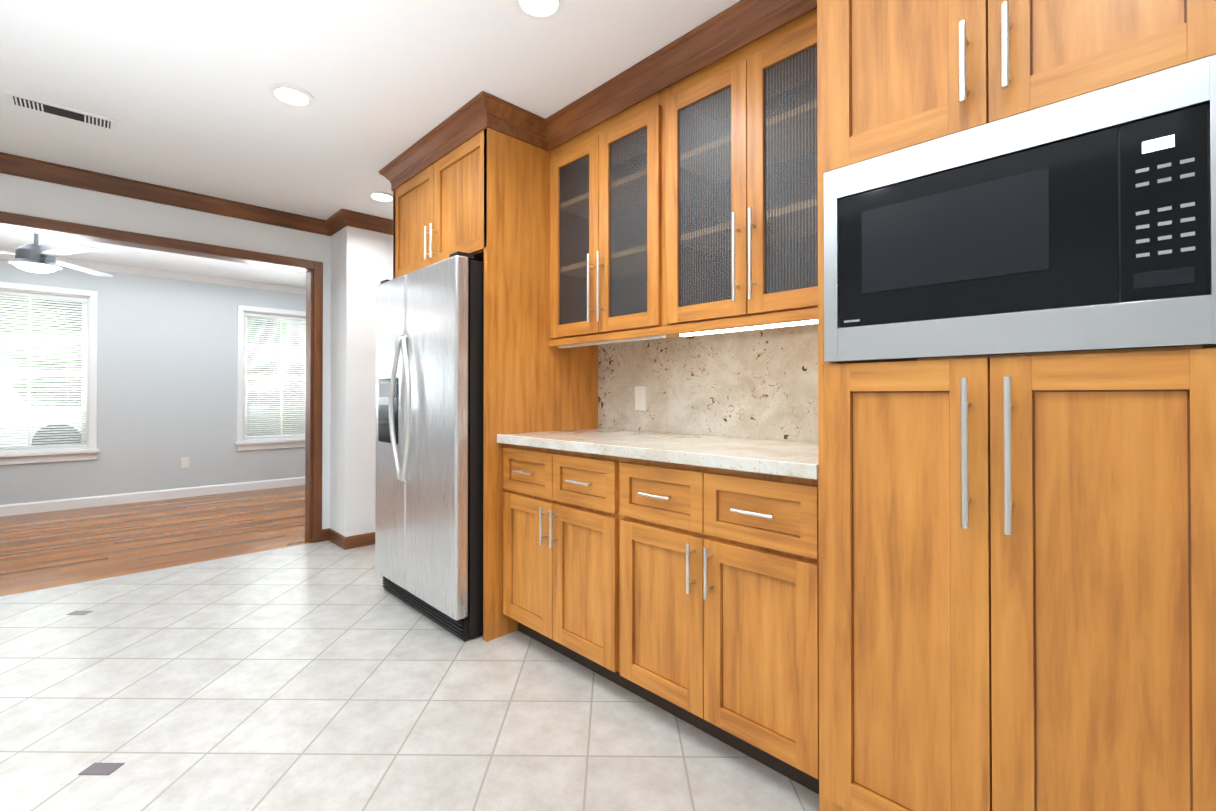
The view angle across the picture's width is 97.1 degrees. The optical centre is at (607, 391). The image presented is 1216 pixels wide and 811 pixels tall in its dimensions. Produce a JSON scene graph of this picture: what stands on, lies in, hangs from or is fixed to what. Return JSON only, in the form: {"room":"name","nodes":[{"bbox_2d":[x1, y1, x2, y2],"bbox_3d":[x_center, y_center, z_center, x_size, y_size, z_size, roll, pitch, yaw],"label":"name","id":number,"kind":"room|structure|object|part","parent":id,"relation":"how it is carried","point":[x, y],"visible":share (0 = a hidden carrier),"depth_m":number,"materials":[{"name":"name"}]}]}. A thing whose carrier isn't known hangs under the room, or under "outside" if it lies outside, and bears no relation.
{"room":"kitchen","nodes":[
{"label":"kitchen","id":0,"kind":"room"},
{"bbox_2d":[0,485,308,595],"bbox_3d":[-3.655,1.141,4.609,6.740,0.060,3.030,0,-1,-44],"label":"floor","id":1,"kind":"structure","parent":0,"point":[43,550],"depth_m":4.14,"materials":[{"name":"brown wood"}]},
{"bbox_2d":[0,173,392,536],"bbox_3d":[-1.416,-0.093,2.303,6.740,2.375,9.470,0,-1,-44],"label":"wall","id":2,"kind":"structure","parent":0,"point":[167,349],"depth_m":5.22,"materials":[{"name":"white paint"}]},
{"bbox_2d":[0,282,99,464],"bbox_3d":[-5.343,-0.164,4.954,0.950,1.635,0.200,0,-1,-44],"label":"living room window","id":3,"kind":"structure","parent":2,"relation":"in","point":[87,393],"depth_m":5.03,"materials":[{"name":"white paint"}]},
{"bbox_2d":[0,250,305,516],"bbox_3d":[-4.588,-0.069,5.582,6.500,2.374,0.045,0,-1,-44],"label":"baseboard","id":4,"kind":"structure","parent":2,"relation":"attached to","point":[52,505],"depth_m":5.48,"materials":[{"name":"white paint"}]},
{"bbox_2d":[0,211,322,542],"bbox_3d":[-3.140,0.066,3.077,2.724,2.067,0.138,0,-1,-44],"label":"door frame","id":5,"kind":"structure","parent":2,"relation":"attached to","point":[313,270],"depth_m":3.93,"materials":[{"name":"brown wood"}]},
{"bbox_2d":[0,152,335,235],"bbox_3d":[-3.348,-1.227,2.777,3.570,0.098,0.054,0,-1,-44],"label":"crown molding","id":6,"kind":"structure","parent":2,"relation":"attached to","point":[40,170],"depth_m":3.31,"materials":[{"name":"brown wood"}]},
{"bbox_2d":[181,457,188,467],"bbox_3d":[-4.490,0.751,5.698,0.070,0.115,0.006,0,-1,-44],"label":"outlet","id":7,"kind":"object","parent":2,"relation":"attached to","point":[184,462],"visible":1,"depth_m":5.70,"materials":[{"name":"white plastic"}]},
{"bbox_2d":[235,305,305,450],"bbox_3d":[-3.870,-0.154,6.379,0.950,1.635,0.200,0,-1,-44],"label":"living room window","id":8,"kind":"structure","parent":2,"relation":"in","point":[258,442],"depth_m":6.27,"materials":[{"name":"white paint"}]},
{"bbox_2d":[324,528,342,547],"bbox_3d":[-1.980,1.063,3.892,0.030,0.086,0.330,0,-1,-44],"label":"baseboard","id":9,"kind":"structure","parent":2,"relation":"attached to","point":[331,535],"depth_m":3.92,"materials":[{"name":"brown wood"}]},
{"bbox_2d":[342,532,374,549],"bbox_3d":[-1.626,1.063,3.969,0.613,0.086,0.013,0,-1,-44],"label":"baseboard","id":10,"kind":"structure","parent":2,"relation":"attached to","point":[344,542],"depth_m":3.82,"materials":[{"name":"brown wood"}]},
{"bbox_2d":[336,209,392,234],"bbox_3d":[-1.636,-1.219,3.947,0.622,0.098,0.055,0,-1,-44],"label":"crown molding","id":11,"kind":"structure","parent":2,"relation":"attached to","point":[344,217],"depth_m":3.84,"materials":[{"name":"brown wood"}]},
{"bbox_2d":[390,136,541,299],"bbox_3d":[-0.795,-0.951,3.129,0.682,0.643,0.566,0,-1,-44],"label":"upper cabinet","id":12,"kind":"object","parent":2,"relation":"attached to","point":[414,180],"depth_m":2.86,"materials":[{"name":"brown wood"}]},
{"bbox_2d":[438,96,601,287],"bbox_3d":[-0.485,-0.953,2.809,0.682,0.643,0.566,0,-1,-44],"label":"upper cabinet","id":13,"kind":"object","parent":2,"relation":"attached to","point":[518,193],"depth_m":2.48,"materials":[{"name":"brown wood"}]},
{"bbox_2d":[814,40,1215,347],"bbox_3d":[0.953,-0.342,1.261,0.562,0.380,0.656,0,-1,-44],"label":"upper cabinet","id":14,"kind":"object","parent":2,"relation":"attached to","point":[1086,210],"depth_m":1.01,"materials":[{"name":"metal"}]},
{"bbox_2d":[558,319,817,347],"bbox_3d":[0.266,-0.233,2.088,0.038,0.037,1.420,0,-1,-44],"label":"light","id":15,"kind":"object","parent":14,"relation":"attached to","point":[809,321],"depth_m":2.01,"materials":[{"name":"white paint"}]},
{"bbox_2d":[824,54,1215,361],"bbox_3d":[0.953,-0.302,1.260,0.562,0.458,0.656,0,-1,-44],"label":"microwave","id":16,"kind":"object","parent":14,"relation":"in","point":[1082,220],"depth_m":1.01,"materials":[{"name":"silver metal"}]},
{"bbox_2d":[0,0,740,287],"bbox_3d":[-1.416,-1.331,2.312,6.740,0.100,9.470,0,-1,-44],"label":"ceiling","id":17,"kind":"structure","parent":0,"point":[178,90],"depth_m":2.20,"materials":[{"name":"white paint"}]},
{"bbox_2d":[0,233,112,276],"bbox_3d":[-4.328,-1.079,3.889,1.112,0.380,1.222,0,-1,-44],"label":"ceiling fan","id":18,"kind":"object","parent":17,"relation":"hanging from","point":[35,257],"visible":0.83,"depth_m":3.92,"materials":[{"name":"grey metal"}]},
{"bbox_2d":[5,91,116,130],"bbox_3d":[-2.485,-1.275,2.453,0.350,0.008,0.130,0,-1,-44],"label":"ceiling vent","id":19,"kind":"object","parent":17,"relation":"in","point":[21,101],"visible":1,"depth_m":2.44,"materials":[{"name":"white metal"}]},
{"bbox_2d":[269,83,313,106],"bbox_3d":[-1.363,-1.275,2.314,0.170,0.011,0.170,0,-1,-44],"label":"recessed light","id":20,"kind":"object","parent":17,"relation":"in","point":[292,95],"visible":1,"depth_m":2.30,"materials":[{"name":"white paint"}]},
{"bbox_2d":[368,191,392,201],"bbox_3d":[-1.471,-1.267,3.490,0.170,0.011,0.170,0,-1,-44],"label":"recessed light","id":21,"kind":"object","parent":17,"relation":"in","point":[380,196],"visible":0.92,"depth_m":3.47,"materials":[{"name":"white paint"}]},
{"bbox_2d":[513,0,564,19],"bbox_3d":[-0.227,-1.279,1.758,0.170,0.011,0.170,0,-1,-44],"label":"recessed light","id":22,"kind":"object","parent":17,"relation":"in","point":[541,9],"visible":1,"depth_m":1.78,"materials":[{"name":"white paint"}]},
{"bbox_2d":[0,540,818,810],"bbox_3d":[-0.891,1.112,0.695,4.470,0.062,6.440,0,-1,-44],"label":"floor","id":23,"kind":"structure","parent":0,"point":[327,675],"depth_m":1.83,"materials":[{"name":"white tile"}]},
{"bbox_2d":[375,251,483,641],"bbox_3d":[-0.712,0.244,2.892,0.806,1.710,0.910,0,-1,-44],"label":"fridge","id":24,"kind":"object","parent":23,"relation":"on","point":[429,440],"visible":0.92,"depth_m":2.47,"materials":[{"name":"silver metal"}]},
{"bbox_3d":[-1.025,0.082,2.673,0.050,0.741,0.234,0,-1,-44],"label":"handle","id":25,"kind":"part","parent":24,"relation":"part of","materials":[{"name":"silver metal"}]},
{"bbox_2d":[498,444,561,653],"bbox_3d":[-0.111,0.662,2.463,0.608,0.867,0.426,0,-1,-44],"label":"base cabinet","id":26,"kind":"object","parent":23,"relation":"on","point":[529,479],"depth_m":2.27,"materials":[{"name":"brown wood"}]},
{"bbox_2d":[562,452,629,690],"bbox_3d":[0.127,0.660,2.218,0.608,0.867,0.497,0,-1,-44],"label":"base cabinet","id":27,"kind":"object","parent":23,"relation":"on","point":[595,489],"depth_m":1.97,"materials":[{"name":"brown wood"}]},
{"bbox_2d":[630,460,721,740],"bbox_3d":[0.374,0.658,1.963,0.608,0.867,0.497,0,-1,-44],"label":"base cabinet","id":28,"kind":"object","parent":23,"relation":"on","point":[676,509],"depth_m":1.70,"materials":[{"name":"brown wood"}]},
{"bbox_2d":[494,428,805,479],"bbox_3d":[0.233,0.206,2.077,0.616,0.038,1.463,0,-1,-44],"label":"countertop","id":29,"kind":"structure","parent":28,"relation":"on","point":[787,458],"depth_m":1.85,"materials":[{"name":"beige stone"}]},
{"bbox_3d":[0.158,0.031,2.593,0.008,0.115,0.070,0,-1,-44],"label":"outlet panel","id":30,"kind":"part","parent":29,"relation":"part of","materials":[{"name":"white plastic"}]},
{"bbox_2d":[722,472,805,786],"bbox_3d":[0.611,0.656,1.717,0.608,0.867,0.426,0,-1,-44],"label":"base cabinet","id":31,"kind":"object","parent":23,"relation":"on","point":[764,517],"depth_m":1.48,"materials":[{"name":"brown wood"}]},
{"bbox_2d":[806,352,1215,810],"bbox_3d":[0.993,0.522,1.294,0.649,1.129,0.716,0,-1,-44],"label":"base cabinet","id":32,"kind":"object","parent":23,"relation":"on","point":[848,404],"depth_m":1.04,"materials":[{"name":"brown wood"}]},
{"bbox_2d":[806,0,1215,175],"bbox_3d":[0.993,-0.923,1.304,0.649,0.725,0.716,0,-1,-44],"label":"upper cabinet","id":33,"kind":"object","parent":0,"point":[879,72],"depth_m":1.12,"materials":[{"name":"brown wood"}]},
{"bbox_3d":[0.225,-0.691,2.076,0.004,0.754,1.320,0,-1,-44],"label":"glass panel","id":34,"kind":"part","parent":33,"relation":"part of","materials":[{"name":"grey glass"}]},
{"label":"outside","id":35,"kind":"structure","parent":0,"visible":0},
{"bbox_2d":[0,296,305,435],"bbox_3d":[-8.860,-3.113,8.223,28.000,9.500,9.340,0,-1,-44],"label":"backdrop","id":36,"kind":"structure","parent":35,"point":[81,367],"depth_m":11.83,"materials":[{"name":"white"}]},
{"bbox_2d":[0,379,80,446],"bbox_3d":[-10.743,0.439,8.561,4.400,1.400,1.820,0,-1,-44],"label":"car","id":37,"kind":"object","parent":36,"relation":"on","point":[36,423],"depth_m":8.74,"materials":[{"name":"white"}]}
]}

